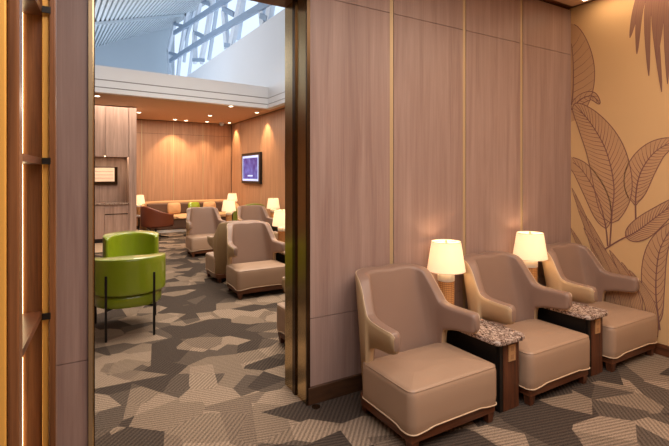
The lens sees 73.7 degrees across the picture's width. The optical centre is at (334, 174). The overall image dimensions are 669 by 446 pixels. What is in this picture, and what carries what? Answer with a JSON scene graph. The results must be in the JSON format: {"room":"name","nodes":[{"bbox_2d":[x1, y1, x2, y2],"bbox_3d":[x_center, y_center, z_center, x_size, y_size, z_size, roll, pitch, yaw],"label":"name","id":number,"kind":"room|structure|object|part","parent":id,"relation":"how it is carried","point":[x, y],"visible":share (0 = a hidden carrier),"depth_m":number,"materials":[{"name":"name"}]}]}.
{"room":"airport lounge","nodes":[
{"label":"airport lounge","id":0,"kind":"room"},
{"bbox_2d":[56,0,87,445],"bbox_3d":[-2.835,-0.215,1.746,3.292,3.630,0.350,0,0,-31],"label":"wall","id":1,"kind":"structure","parent":0,"point":[71,15],"depth_m":2.39,"materials":[{"name":"brown wood"}]},
{"bbox_3d":[-1.767,1.252,2.186,0.976,0.491,0.022,0,0,-31],"label":"panel","id":2,"kind":"part","parent":1,"relation":"part of","materials":[{"name":"brown wood"}]},
{"bbox_2d":[95,28,174,74],"bbox_3d":[-14.400,-4.150,21.343,12.900,11.500,0.200,0,0,-31],"label":"wall","id":3,"kind":"structure","parent":0,"point":[146,52],"depth_m":23.65,"materials":[{"name":"grey"}]},
{"bbox_2d":[95,0,209,46],"bbox_3d":[-8.585,-3.826,11.591,13.000,9.125,22.708,0,0,-31],"label":"ceiling","id":4,"kind":"structure","parent":0,"point":[105,10],"depth_m":16.60,"materials":[{"name":"silver metal"}]},
{"bbox_2d":[136,119,231,225],"bbox_3d":[-6.685,-0.200,12.741,7.840,3.600,0.140,0,0,-31],"label":"wall","id":5,"kind":"structure","parent":0,"point":[175,160],"depth_m":13.82,"materials":[{"name":"brown wood"}]},
{"bbox_3d":[-6.113,-1.450,13.010,0.876,0.392,0.022,0,0,-31],"label":"panel","id":6,"kind":"part","parent":5,"relation":"part of","materials":[{"name":"brown wood"}]},
{"bbox_3d":[-6.113,0.175,13.010,0.876,2.842,0.022,0,0,-31],"label":"panel","id":7,"kind":"part","parent":5,"relation":"part of","materials":[{"name":"brown wood"}]},
{"bbox_3d":[-5.336,-1.450,13.469,0.880,0.392,0.022,0,0,-31],"label":"panel","id":8,"kind":"part","parent":5,"relation":"part of","materials":[{"name":"brown wood"}]},
{"bbox_3d":[-5.336,0.175,13.469,0.880,2.842,0.022,0,0,-31],"label":"panel","id":9,"kind":"part","parent":5,"relation":"part of","materials":[{"name":"brown wood"}]},
{"bbox_3d":[-4.561,-1.450,13.926,0.872,0.392,0.022,0,0,-31],"label":"panel","id":10,"kind":"part","parent":5,"relation":"part of","materials":[{"name":"brown wood"}]},
{"bbox_3d":[-4.561,0.175,13.926,0.872,2.842,0.022,0,0,-31],"label":"panel","id":11,"kind":"part","parent":5,"relation":"part of","materials":[{"name":"brown wood"}]},
{"bbox_3d":[-3.779,-1.450,14.388,0.896,0.392,0.022,0,0,-31],"label":"panel","id":12,"kind":"part","parent":5,"relation":"part of","materials":[{"name":"brown wood"}]},
{"bbox_3d":[-3.779,0.175,14.388,0.896,2.842,0.022,0,0,-31],"label":"panel","id":13,"kind":"part","parent":5,"relation":"part of","materials":[{"name":"brown wood"}]},
{"bbox_2d":[95,93,284,123],"bbox_3d":[-3.842,-1.680,7.904,7.820,0.060,11.280,0,0,-31],"label":"ceiling","id":14,"kind":"structure","parent":0,"point":[151,109],"depth_m":11.41,"materials":[{"name":"brown paint"}]},
{"bbox_2d":[186,8,284,86],"bbox_3d":[-3.503,-3.306,14.608,0.140,2.412,22.480,0,0,-31],"label":"wall","id":15,"kind":"structure","parent":0,"point":[258,58],"depth_m":12.20,"materials":[{"name":"white paint"}]},
{"bbox_2d":[95,0,283,75],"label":"window","id":16,"kind":"structure","parent":15,"relation":"in","point":[212,28],"depth_m":17.06,"materials":[{"name":"blue"}]},
{"bbox_2d":[95,65,284,109],"bbox_3d":[-2.987,-1.903,6.141,7.500,0.535,7.374,0,0,-31],"label":"trim","id":17,"kind":"structure","parent":15,"relation":"attached to","point":[108,80],"depth_m":9.80,"materials":[{"name":"white paint"}]},
{"bbox_2d":[232,108,284,216],"bbox_3d":[-0.477,-0.200,9.833,0.143,3.600,11.180,0,0,-31],"label":"wall","id":18,"kind":"structure","parent":0,"point":[265,134],"depth_m":12.17,"materials":[{"name":"brown wood"}]},
{"bbox_2d":[137,108,283,124],"bbox_3d":[-3.856,-1.644,7.850,7.740,0.012,11.200,0,0,-31],"label":"trim","id":19,"kind":"structure","parent":18,"relation":"attached to","point":[281,108],"depth_m":13.45,"materials":[{"name":"brown wood"}]},
{"bbox_3d":[-3.124,-0.025,14.205,0.022,3.242,0.918,0,0,-31],"label":"panel","id":20,"kind":"part","parent":18,"relation":"part of","materials":[{"name":"brown wood"}]},
{"bbox_3d":[-2.452,-0.025,13.066,0.022,3.242,1.647,0,0,-31],"label":"panel","id":21,"kind":"part","parent":18,"relation":"part of","materials":[{"name":"brown wood"}]},
{"bbox_2d":[242,152,261,183],"bbox_3d":[-2.401,-0.193,12.872,0.078,0.885,1.510,0,0,-31],"label":"television","id":22,"kind":"object","parent":18,"relation":"attached to","point":[251,162],"visible":1,"depth_m":12.68,"materials":[{"name":"black metal"}]},
{"bbox_3d":[-1.598,-0.025,11.619,0.022,3.242,1.635,0,0,-31],"label":"panel","id":23,"kind":"part","parent":18,"relation":"part of","materials":[{"name":"brown wood"}]},
{"bbox_2d":[95,229,668,445],"bbox_3d":[-2.355,1.622,5.287,7.720,0.056,17.500,0,0,-31],"label":"floor","id":24,"kind":"structure","parent":0,"point":[211,372],"depth_m":3.24,"materials":[{"name":"carpet"}]},
{"bbox_2d":[0,0,55,445],"bbox_3d":[-1.216,-0.063,0.912,1.073,3.326,1.072,0,0,-31],"label":"shelving unit","id":25,"kind":"object","parent":24,"relation":"on","point":[27,27],"visible":1,"depth_m":1.56,"materials":[{"name":"brown wood"}]},
{"bbox_3d":[-0.526,-0.063,0.735,0.016,3.326,0.060,0,0,-31],"label":"post","id":26,"kind":"part","parent":25,"relation":"part of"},
{"bbox_3d":[-1.485,-0.063,1.347,1.013,3.326,0.030,0,0,-31],"label":"panel","id":27,"kind":"part","parent":25,"relation":"part of","materials":[{"name":"brown wood"}]},
{"bbox_2d":[23,0,41,15],"bbox_3d":[-1.227,-0.579,0.910,1.012,0.022,0.985,0,0,-31],"label":"shelf","id":28,"kind":"object","parent":25,"relation":"attached to","point":[30,7],"depth_m":1.52,"materials":[{"name":"brown wood"}]},
{"bbox_2d":[23,154,41,163],"bbox_3d":[-1.227,-0.049,0.910,1.012,0.022,0.985,0,0,-31],"label":"shelf","id":29,"kind":"object","parent":25,"relation":"attached to","point":[27,158],"depth_m":1.43,"materials":[{"name":"brown wood"}]},
{"bbox_2d":[23,311,41,355],"bbox_3d":[-1.227,0.495,0.910,1.012,0.022,0.985,0,0,-31],"label":"shelf","id":30,"kind":"object","parent":25,"relation":"attached to","point":[31,319],"depth_m":1.44,"materials":[{"name":"brown wood"}]},
{"bbox_3d":[-1.015,-0.063,1.607,0.021,3.326,0.080,0,0,-31],"label":"post","id":31,"kind":"part","parent":25,"relation":"part of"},
{"bbox_2d":[95,105,135,242],"bbox_3d":[-5.799,-0.015,10.668,1.860,3.230,0.830,0,0,-31],"label":"tall cabinet","id":32,"kind":"object","parent":24,"relation":"on","point":[115,127],"visible":0.48,"depth_m":10.67,"materials":[{"name":"brown wood"}]},
{"bbox_3d":[-5.656,1.105,10.318,0.562,0.770,0.020,0,0,-31],"label":"door","id":33,"kind":"part","parent":32,"relation":"part of","materials":[{"name":"brown wood"}]},
{"bbox_3d":[-5.647,-1.015,10.323,0.582,1.170,0.020,0,0,-31],"label":"door","id":34,"kind":"part","parent":32,"relation":"part of","materials":[{"name":"brown wood"}]},
{"bbox_2d":[95,167,117,184],"bbox_3d":[-5.768,0.020,10.999,0.750,0.440,0.072,0,0,-31],"label":"wall display","id":35,"kind":"object","parent":32,"relation":"attached to","point":[103,175],"visible":0.64,"depth_m":11.04,"materials":[{"name":"brown metal"}]},
{"bbox_2d":[95,201,128,204],"bbox_3d":[-5.840,0.684,10.580,1.700,0.029,0.720,0,0,-31],"label":"countertop","id":36,"kind":"structure","parent":32,"relation":"on","point":[123,202],"depth_m":10.59,"materials":[{"name":"wood"}]},
{"bbox_3d":[-5.169,-1.015,10.605,0.492,1.170,0.020,0,0,-31],"label":"door","id":37,"kind":"part","parent":32,"relation":"part of","materials":[{"name":"brown wood"}]},
{"bbox_3d":[-5.181,1.215,10.595,0.490,0.550,0.024,0,0,-31],"label":"door","id":38,"kind":"part","parent":32,"relation":"part of","materials":[{"name":"brown wood"}]},
{"bbox_3d":[-5.181,0.840,10.595,0.490,0.160,0.024,0,0,-31],"label":"drawer","id":39,"kind":"part","parent":32,"relation":"part of","materials":[{"name":"brown wood"}]},
{"bbox_2d":[95,252,165,342],"bbox_3d":[-2.155,1.208,4.661,0.716,0.785,0.810,0,0,-28],"label":"tub chair","id":40,"kind":"object","parent":24,"relation":"on","point":[121,282],"visible":0.84,"depth_m":4.33,"materials":[{"name":"leather"}]},
{"bbox_3d":[-2.576,1.445,4.810,0.022,0.310,0.022,0,0,-28],"label":"leg","id":41,"kind":"part","parent":40,"relation":"part of","materials":[{"name":"black metal"}]},
{"bbox_3d":[-2.185,1.285,4.262,0.022,0.630,0.022,0,0,-28],"label":"leg","id":42,"kind":"part","parent":40,"relation":"part of","materials":[{"name":"black metal"}]},
{"bbox_3d":[-2.170,1.236,4.688,0.650,0.137,0.750,0,0,-28],"label":"seat","id":43,"kind":"part","parent":40,"relation":"part of","materials":[{"name":"leather"}]},
{"bbox_3d":[-2.078,0.995,4.518,0.716,0.360,0.484,0,0,-28],"label":"backrest","id":44,"kind":"part","parent":40,"relation":"part of","materials":[{"name":"leather"}]},
{"bbox_3d":[-1.806,1.285,4.466,0.022,0.630,0.022,0,0,-28],"label":"leg","id":45,"kind":"part","parent":40,"relation":"part of","materials":[{"name":"black metal"}]},
{"bbox_2d":[103,230,158,256],"bbox_3d":[-2.810,1.208,6.180,0.716,0.785,0.810,0,0,-28],"label":"tub chair","id":46,"kind":"object","parent":24,"relation":"on","point":[137,242],"visible":0.5,"depth_m":6.29,"materials":[{"name":"leather"}]},
{"bbox_2d":[140,206,173,237],"bbox_3d":[-4.555,1.188,11.388,0.790,0.816,0.705,0,0,44],"label":"swivel chair","id":47,"kind":"object","parent":24,"relation":"on","point":[149,217],"visible":0.96,"depth_m":11.08,"materials":[{"name":"brown leather"}]},
{"bbox_3d":[-4.574,1.041,11.367,0.790,0.523,0.648,0,0,44],"label":"backrest","id":48,"kind":"part","parent":47,"relation":"part of","materials":[{"name":"brown leather"}]},
{"bbox_2d":[176,216,185,235],"bbox_3d":[-3.871,1.350,11.789,0.520,0.500,0.500,0,0,-31],"label":"coffee table","id":49,"kind":"object","parent":24,"relation":"on","point":[179,217],"visible":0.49,"depth_m":11.69,"materials":[{"name":"brown wood"}]},
{"bbox_2d":[140,199,238,232],"bbox_3d":[-4.252,1.185,13.192,2.854,0.831,1.148,0,0,-31],"label":"sofa","id":50,"kind":"object","parent":24,"relation":"on","point":[179,225],"visible":0.3,"depth_m":12.97,"materials":[{"name":"brown fabric"}]},
{"bbox_2d":[167,203,180,213],"bbox_3d":[-4.661,0.969,12.964,0.380,0.338,0.176,0,0,-37],"label":"throw pillow","id":51,"kind":"object","parent":50,"relation":"on","point":[172,208],"visible":0.97,"depth_m":12.89,"materials":[{"name":"brown fabric"}]},
{"bbox_2d":[188,202,199,207],"bbox_3d":[-4.177,0.969,13.272,0.176,0.338,0.380,0,0,42],"label":"throw pillow","id":52,"kind":"object","parent":50,"relation":"on","point":[191,204],"visible":0.43,"depth_m":13.21,"materials":[{"name":"fabric"}]},
{"bbox_2d":[174,212,225,218],"bbox_3d":[-4.163,1.189,13.051,2.380,0.098,0.790,0,0,-31],"label":"seat cushion","id":53,"kind":"object","parent":50,"relation":"on","point":[222,214],"depth_m":13.13,"materials":[{"name":"brown fabric"}]},
{"bbox_2d":[203,201,215,207],"bbox_3d":[-3.784,0.969,13.505,0.380,0.338,0.176,0,0,-19],"label":"throw pillow","id":54,"kind":"object","parent":50,"relation":"on","point":[209,203],"visible":0.5,"depth_m":13.46,"materials":[{"name":"brown fabric"}]},
{"bbox_2d":[186,207,225,257],"bbox_3d":[-2.647,1.138,9.125,0.765,0.924,0.788,0,0,-31],"label":"lounge armchair","id":55,"kind":"object","parent":24,"relation":"on","point":[201,222],"visible":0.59,"depth_m":9.22,"materials":[{"name":"beige leather"}]},
{"bbox_3d":[-2.577,1.341,9.007,0.739,0.282,0.507,0,0,-31],"label":"seat","id":56,"kind":"part","parent":55,"relation":"part of","materials":[{"name":"beige leather"}]},
{"bbox_3d":[-2.687,1.082,9.193,0.765,0.812,0.630,0,0,-31],"label":"backrest","id":57,"kind":"part","parent":55,"relation":"part of","materials":[{"name":"beige leather"}]},
{"bbox_2d":[205,220,259,282],"bbox_3d":[-1.539,1.138,6.914,0.765,0.924,0.788,0,0,-31],"label":"lounge armchair","id":58,"kind":"object","parent":24,"relation":"on","point":[216,261],"visible":0.42,"depth_m":6.61,"materials":[{"name":"beige leather"}]},
{"bbox_3d":[-1.609,1.341,7.032,0.739,0.282,0.507,0,0,-31],"label":"seat","id":59,"kind":"part","parent":58,"relation":"part of","materials":[{"name":"beige leather"}]},
{"bbox_2d":[233,203,265,220],"bbox_3d":[-2.116,1.150,11.217,0.800,0.900,0.630,0,0,-31],"label":"armchair","id":60,"kind":"object","parent":24,"relation":"on","point":[234,212],"visible":0.13,"depth_m":10.99,"materials":[{"name":"fabric"}]},
{"bbox_2d":[237,205,272,224],"bbox_3d":[-1.725,1.138,9.669,0.765,0.924,0.788,0,0,-31],"label":"lounge armchair","id":61,"kind":"object","parent":24,"relation":"on","point":[244,212],"visible":0.27,"depth_m":9.88,"materials":[{"name":"beige leather"}]},
{"bbox_2d":[226,221,284,299],"bbox_3d":[-1.115,1.138,6.197,0.765,0.924,0.788,0,0,-31],"label":"lounge armchair","id":62,"kind":"object","parent":24,"relation":"on","point":[252,266],"visible":0.91,"depth_m":6.12,"materials":[{"name":"beige leather"}]},
{"bbox_3d":[-1.046,1.341,6.079,0.739,0.282,0.507,0,0,-31],"label":"seat","id":63,"kind":"part","parent":62,"relation":"part of","materials":[{"name":"beige leather"}]},
{"bbox_2d":[270,225,277,231],"bbox_3d":[-1.258,1.349,9.979,0.300,0.502,0.785,0,0,-31],"label":"table","id":64,"kind":"object","parent":24,"relation":"on","point":[272,227],"visible":0.02,"depth_m":9.95,"materials":[{"name":"black paint"}]},
{"bbox_2d":[267,198,279,217],"bbox_3d":[-1.386,0.807,10.098,0.304,0.582,0.304,0,0,-31],"label":"table lamp","id":65,"kind":"object","parent":64,"relation":"on","point":[273,203],"visible":0.9,"depth_m":10.00,"materials":[{"name":"white fabric"}]},
{"bbox_3d":[-1.386,0.643,10.098,0.300,0.230,0.300,0,0,-31],"label":"lamp shade","id":66,"kind":"part","parent":65,"relation":"part of","materials":[{"name":"beige fabric"}]},
{"bbox_2d":[276,276,284,342],"bbox_3d":[-0.053,1.138,4.133,0.765,0.924,0.788,0,0,-31],"label":"lounge armchair","id":67,"kind":"object","parent":24,"relation":"on","point":[280,306],"visible":0.13,"depth_m":4.17,"materials":[{"name":"beige leather"}]},
{"bbox_3d":[-0.123,1.341,4.251,0.739,0.282,0.507,0,0,-31],"label":"seat","id":68,"kind":"part","parent":67,"relation":"part of","materials":[{"name":"beige leather"}]},
{"bbox_3d":[-0.500,1.562,4.263,0.059,0.075,0.059,0,0,-31],"label":"leg","id":69,"kind":"part","parent":67,"relation":"part of","materials":[{"name":"brown wood"}]},
{"bbox_3d":[-0.013,1.082,4.065,0.765,0.812,0.630,0,0,-31],"label":"backrest","id":70,"kind":"part","parent":67,"relation":"part of","materials":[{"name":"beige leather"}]},
{"bbox_2d":[276,251,284,263],"bbox_3d":[-0.661,1.349,6.499,0.300,0.502,0.785,0,0,-31],"label":"table","id":71,"kind":"object","parent":24,"relation":"on","point":[280,257],"visible":0.02,"depth_m":6.53,"materials":[{"name":"black paint"}]},
{"bbox_2d":[272,209,284,241],"bbox_3d":[-0.785,0.807,6.690,0.304,0.582,0.304,0,0,-31],"label":"table lamp","id":72,"kind":"object","parent":71,"relation":"on","point":[279,215],"visible":0.66,"depth_m":6.59,"materials":[{"name":"beige fabric"}]},
{"bbox_3d":[-0.785,0.643,6.690,0.300,0.230,0.300,0,0,-31],"label":"lamp shade","id":73,"kind":"part","parent":72,"relation":"part of","materials":[{"name":"beige fabric"}]},
{"bbox_2d":[312,404,319,408],"bbox_3d":[-0.128,1.597,3.076,0.060,0.006,0.060,0,0,-31],"label":"floor outlet","id":74,"kind":"object","parent":24,"relation":"on","point":[315,406],"visible":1,"depth_m":3.07,"materials":[{"name":"brown metal"}]},
{"bbox_2d":[355,263,496,445],"bbox_3d":[0.550,1.138,3.029,0.765,0.924,0.788,0,0,-31],"label":"lounge armchair","id":75,"kind":"object","parent":24,"relation":"on","point":[422,386],"visible":1,"depth_m":2.87,"materials":[{"name":"beige leather"}]},
{"bbox_3d":[0.449,1.562,2.576,0.059,0.075,0.059,0,0,-31],"label":"leg","id":76,"kind":"part","parent":75,"relation":"part of","materials":[{"name":"brown wood"}]},
{"bbox_3d":[0.510,1.082,3.097,0.765,0.812,0.630,0,0,-31],"label":"backrest","id":77,"kind":"part","parent":75,"relation":"part of","materials":[{"name":"beige leather"}]},
{"bbox_3d":[0.620,1.341,2.911,0.739,0.282,0.507,0,0,-31],"label":"seat","id":78,"kind":"part","parent":75,"relation":"part of","materials":[{"name":"beige leather"}]},
{"bbox_3d":[0.997,1.562,2.899,0.059,0.075,0.059,0,0,-31],"label":"leg","id":79,"kind":"part","parent":75,"relation":"part of","materials":[{"name":"brown wood"}]},
{"bbox_2d":[446,318,524,412],"bbox_3d":[1.002,1.349,3.329,0.300,0.502,0.785,0,0,-31],"label":"table","id":80,"kind":"object","parent":24,"relation":"on","point":[497,344],"visible":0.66,"depth_m":3.05,"materials":[{"name":"wood"}]},
{"bbox_2d":[427,239,465,304],"bbox_3d":[0.887,0.807,3.543,0.304,0.582,0.304,0,0,-31],"label":"table lamp","id":81,"kind":"object","parent":80,"relation":"on","point":[446,259],"visible":0.86,"depth_m":3.45,"materials":[{"name":"white fabric"}]},
{"bbox_3d":[0.887,0.643,3.543,0.300,0.230,0.300,0,0,-31],"label":"lamp shade","id":82,"kind":"part","parent":81,"relation":"part of","materials":[{"name":"beige fabric"}]},
{"bbox_3d":[1.119,1.365,3.013,0.030,0.471,0.022,0,0,-31],"label":"post","id":83,"kind":"part","parent":80,"relation":"part of","materials":[{"name":"black paint"}]},
{"bbox_3d":[1.203,1.365,3.058,0.160,0.471,0.023,0,0,-31],"label":"post","id":84,"kind":"part","parent":80,"relation":"part of","materials":[{"name":"brown wood"}]},
{"bbox_3d":[1.211,1.212,3.046,0.072,0.115,0.008,0,0,-31],"label":"socket plate","id":85,"kind":"part","parent":80,"relation":"part of","materials":[{"name":"brown metal"}]},
{"bbox_2d":[463,251,589,405],"bbox_3d":[1.462,1.138,3.567,0.765,0.924,0.788,0,0,-31],"label":"lounge armchair","id":86,"kind":"object","parent":24,"relation":"on","point":[500,287],"visible":0.75,"depth_m":3.44,"materials":[{"name":"beige leather"}]},
{"bbox_3d":[1.421,1.082,3.635,0.765,0.812,0.630,0,0,-31],"label":"backrest","id":87,"kind":"part","parent":86,"relation":"part of","materials":[{"name":"beige leather"}]},
{"bbox_3d":[1.360,1.562,3.114,0.059,0.075,0.059,0,0,-31],"label":"leg","id":88,"kind":"part","parent":86,"relation":"part of","materials":[{"name":"brown wood"}]},
{"bbox_3d":[1.531,1.341,3.449,0.739,0.282,0.507,0,0,-31],"label":"seat","id":89,"kind":"part","parent":86,"relation":"part of","materials":[{"name":"beige leather"}]},
{"bbox_3d":[1.908,1.562,3.437,0.059,0.075,0.059,0,0,-31],"label":"leg","id":90,"kind":"part","parent":86,"relation":"part of","materials":[{"name":"brown wood"}]},
{"bbox_2d":[537,302,607,376],"bbox_3d":[1.900,1.349,3.859,0.300,0.502,0.785,0,0,-31],"label":"table","id":91,"kind":"object","parent":24,"relation":"on","point":[582,318],"visible":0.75,"depth_m":3.59,"materials":[{"name":"black paint"}]},
{"bbox_2d":[513,231,547,282],"bbox_3d":[1.785,0.807,4.073,0.304,0.582,0.304,0,0,-31],"label":"table lamp","id":92,"kind":"object","parent":91,"relation":"on","point":[530,246],"visible":0.85,"depth_m":3.98,"materials":[{"name":"white fabric"}]},
{"bbox_3d":[1.785,0.643,4.073,0.300,0.230,0.300,0,0,-31],"label":"lamp shade","id":93,"kind":"part","parent":92,"relation":"part of","materials":[{"name":"beige fabric"}]},
{"bbox_3d":[2.017,1.365,3.543,0.030,0.471,0.022,0,0,-31],"label":"post","id":94,"kind":"part","parent":91,"relation":"part of","materials":[{"name":"black paint"}]},
{"bbox_3d":[2.101,1.365,3.588,0.160,0.471,0.023,0,0,-31],"label":"post","id":95,"kind":"part","parent":91,"relation":"part of","materials":[{"name":"brown wood"}]},
{"bbox_3d":[2.109,1.212,3.576,0.072,0.115,0.008,0,0,-31],"label":"socket plate","id":96,"kind":"part","parent":91,"relation":"part of","materials":[{"name":"brown metal"}]},
{"bbox_2d":[542,242,656,371],"bbox_3d":[2.357,1.138,4.096,0.765,0.924,0.788,0,0,-31],"label":"lounge armchair","id":97,"kind":"object","parent":24,"relation":"on","point":[627,332],"visible":0.63,"depth_m":3.96,"materials":[{"name":"beige leather"}]},
{"bbox_3d":[2.317,1.082,4.164,0.765,0.812,0.630,0,0,-31],"label":"backrest","id":98,"kind":"part","parent":97,"relation":"part of","materials":[{"name":"beige leather"}]},
{"bbox_3d":[2.256,1.562,3.642,0.059,0.075,0.059,0,0,-31],"label":"leg","id":99,"kind":"part","parent":97,"relation":"part of","materials":[{"name":"brown wood"}]},
{"bbox_3d":[2.427,1.341,3.978,0.739,0.282,0.507,0,0,-31],"label":"seat","id":100,"kind":"part","parent":97,"relation":"part of","materials":[{"name":"beige leather"}]},
{"bbox_3d":[2.803,1.562,3.966,0.059,0.075,0.059,0,0,-31],"label":"leg","id":101,"kind":"part","parent":97,"relation":"part of","materials":[{"name":"brown wood"}]},
{"bbox_3d":[-5.145,1.349,11.734,0.320,0.502,0.320,0,0,-31],"label":"end table","id":102,"kind":"object","parent":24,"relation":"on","visible":0},
{"bbox_2d":[136,195,144,216],"bbox_3d":[-5.145,0.807,11.734,0.304,0.582,0.304,0,0,-31],"label":"table lamp","id":103,"kind":"object","parent":102,"relation":"on","point":[140,200],"visible":0.73,"depth_m":11.67,"materials":[{"name":"white fabric"}]},
{"bbox_3d":[-5.145,0.643,11.734,0.300,0.230,0.300,0,0,-31],"label":"lamp shade","id":104,"kind":"part","parent":103,"relation":"part of","materials":[{"name":"beige fabric"}]},
{"bbox_3d":[-2.944,1.349,12.836,0.320,0.502,0.320,0,0,-31],"label":"end table","id":105,"kind":"object","parent":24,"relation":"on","visible":0},
{"bbox_2d":[227,193,236,212],"bbox_3d":[-2.944,0.807,12.836,0.304,0.582,0.304,0,0,-31],"label":"table lamp","id":106,"kind":"object","parent":105,"relation":"on","point":[231,196],"visible":0.56,"depth_m":12.73,"materials":[{"name":"white fabric"}]},
{"bbox_3d":[-2.944,0.643,12.836,0.300,0.230,0.300,0,0,-31],"label":"lamp shade","id":107,"kind":"part","parent":106,"relation":"part of","materials":[{"name":"beige fabric"}]},
{"bbox_3d":[-2.207,1.349,9.419,0.300,0.502,0.785,0,0,-31],"label":"table","id":108,"kind":"object","parent":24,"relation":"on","visible":0},
{"bbox_2d":[222,200,235,221],"bbox_3d":[-2.224,0.807,9.394,0.304,0.582,0.304,0,0,-31],"label":"table lamp","id":109,"kind":"object","parent":108,"relation":"on","point":[228,206],"visible":0.91,"depth_m":9.30,"materials":[{"name":"white fabric"}]},
{"bbox_3d":[-2.224,0.643,9.394,0.300,0.230,0.300,0,0,-31],"label":"lamp shade","id":110,"kind":"part","parent":109,"relation":"part of","materials":[{"name":"beige fabric"}]},
{"bbox_2d":[310,0,570,386],"bbox_3d":[1.059,-0.215,4.045,3.103,3.630,0.350,0,0,-31],"label":"wall","id":111,"kind":"structure","parent":0,"point":[430,120],"depth_m":3.66,"materials":[{"name":"brown wood"}]},
{"bbox_2d":[308,373,362,405],"bbox_3d":[1.142,1.540,3.885,3.084,0.120,0.030,0,0,-31],"label":"baseboard","id":112,"kind":"structure","parent":111,"relation":"attached to","point":[333,389],"depth_m":3.20,"materials":[{"name":"brown wood"}]},
{"bbox_3d":[0.116,1.252,3.298,0.718,0.491,0.022,0,0,-31],"label":"panel","id":113,"kind":"part","parent":111,"relation":"part of","materials":[{"name":"brown wood"}]},
{"bbox_3d":[0.116,-0.129,3.298,0.718,2.263,0.022,0,0,-31],"label":"panel","id":114,"kind":"part","parent":111,"relation":"part of","materials":[{"name":"brown wood"}]},
{"bbox_3d":[0.116,-1.496,3.298,0.718,0.464,0.022,0,0,-31],"label":"panel","id":115,"kind":"part","parent":111,"relation":"part of","materials":[{"name":"brown wood"}]},
{"bbox_3d":[0.784,-1.496,3.692,0.755,0.464,0.022,0,0,-31],"label":"panel","id":116,"kind":"part","parent":111,"relation":"part of","materials":[{"name":"brown wood"}]},
{"bbox_3d":[0.784,-0.129,3.692,0.755,2.263,0.022,0,0,-31],"label":"panel","id":117,"kind":"part","parent":111,"relation":"part of","materials":[{"name":"brown wood"}]},
{"bbox_3d":[0.784,1.252,3.692,0.755,0.491,0.022,0,0,-31],"label":"panel","id":118,"kind":"part","parent":111,"relation":"part of","materials":[{"name":"brown wood"}]},
{"bbox_3d":[1.458,-1.496,4.090,0.730,0.464,0.022,0,0,-31],"label":"panel","id":119,"kind":"part","parent":111,"relation":"part of","materials":[{"name":"brown wood"}]},
{"bbox_3d":[1.458,-0.129,4.090,0.730,2.263,0.022,0,0,-31],"label":"panel","id":120,"kind":"part","parent":111,"relation":"part of","materials":[{"name":"brown wood"}]},
{"bbox_3d":[2.142,1.252,4.494,0.778,0.491,0.022,0,0,-31],"label":"panel","id":121,"kind":"part","parent":111,"relation":"part of","materials":[{"name":"brown wood"}]},
{"bbox_3d":[2.142,-1.496,4.494,0.778,0.464,0.022,0,0,-31],"label":"panel","id":122,"kind":"part","parent":111,"relation":"part of","materials":[{"name":"brown wood"}]},
{"bbox_3d":[2.142,-0.129,4.494,0.778,2.263,0.022,0,0,-31],"label":"panel","id":123,"kind":"part","parent":111,"relation":"part of","materials":[{"name":"brown wood"}]},
{"bbox_2d":[543,0,594,8],"bbox_3d":[0.665,-1.790,0.271,7.820,0.080,5.790,0,0,-31],"label":"trim","id":124,"kind":"structure","parent":111,"relation":"attached to","point":[549,1],"depth_m":4.55,"materials":[{"name":"brown wood"}]},
{"bbox_2d":[554,0,589,5],"bbox_3d":[0.606,-1.780,0.183,7.630,0.100,5.700,0,0,-31],"label":"ceiling","id":125,"kind":"structure","parent":0,"point":[568,2],"depth_m":4.45,"materials":[{"name":"beige paint"}]},
{"bbox_2d":[569,0,668,345],"bbox_3d":[3.993,-0.215,2.235,0.131,3.630,5.790,0,0,-31],"label":"wall","id":126,"kind":"structure","parent":0,"point":[620,48],"depth_m":4.23,"materials":[{"name":"brown paint"}]},
{"bbox_2d":[654,343,668,357],"bbox_3d":[3.948,1.550,2.186,0.018,0.100,5.750,0,0,-31],"label":"baseboard","id":127,"kind":"structure","parent":126,"relation":"attached to","point":[660,349],"depth_m":3.95,"materials":[{"name":"brown wood"}]},
{"bbox_3d":[-0.840,-1.662,2.924,1.343,0.736,0.350,0,0,-31],"label":"wall partition header","id":128,"kind":"structure","parent":0,"visible":0},
{"bbox_2d":[88,0,309,445],"bbox_3d":[-0.846,0.150,2.918,1.351,2.900,0.378,0,0,-31],"label":"door frame","id":129,"kind":"structure","parent":128,"relation":"in","point":[297,12],"depth_m":3.15,"materials":[{"name":"brown metal"}]}
]}

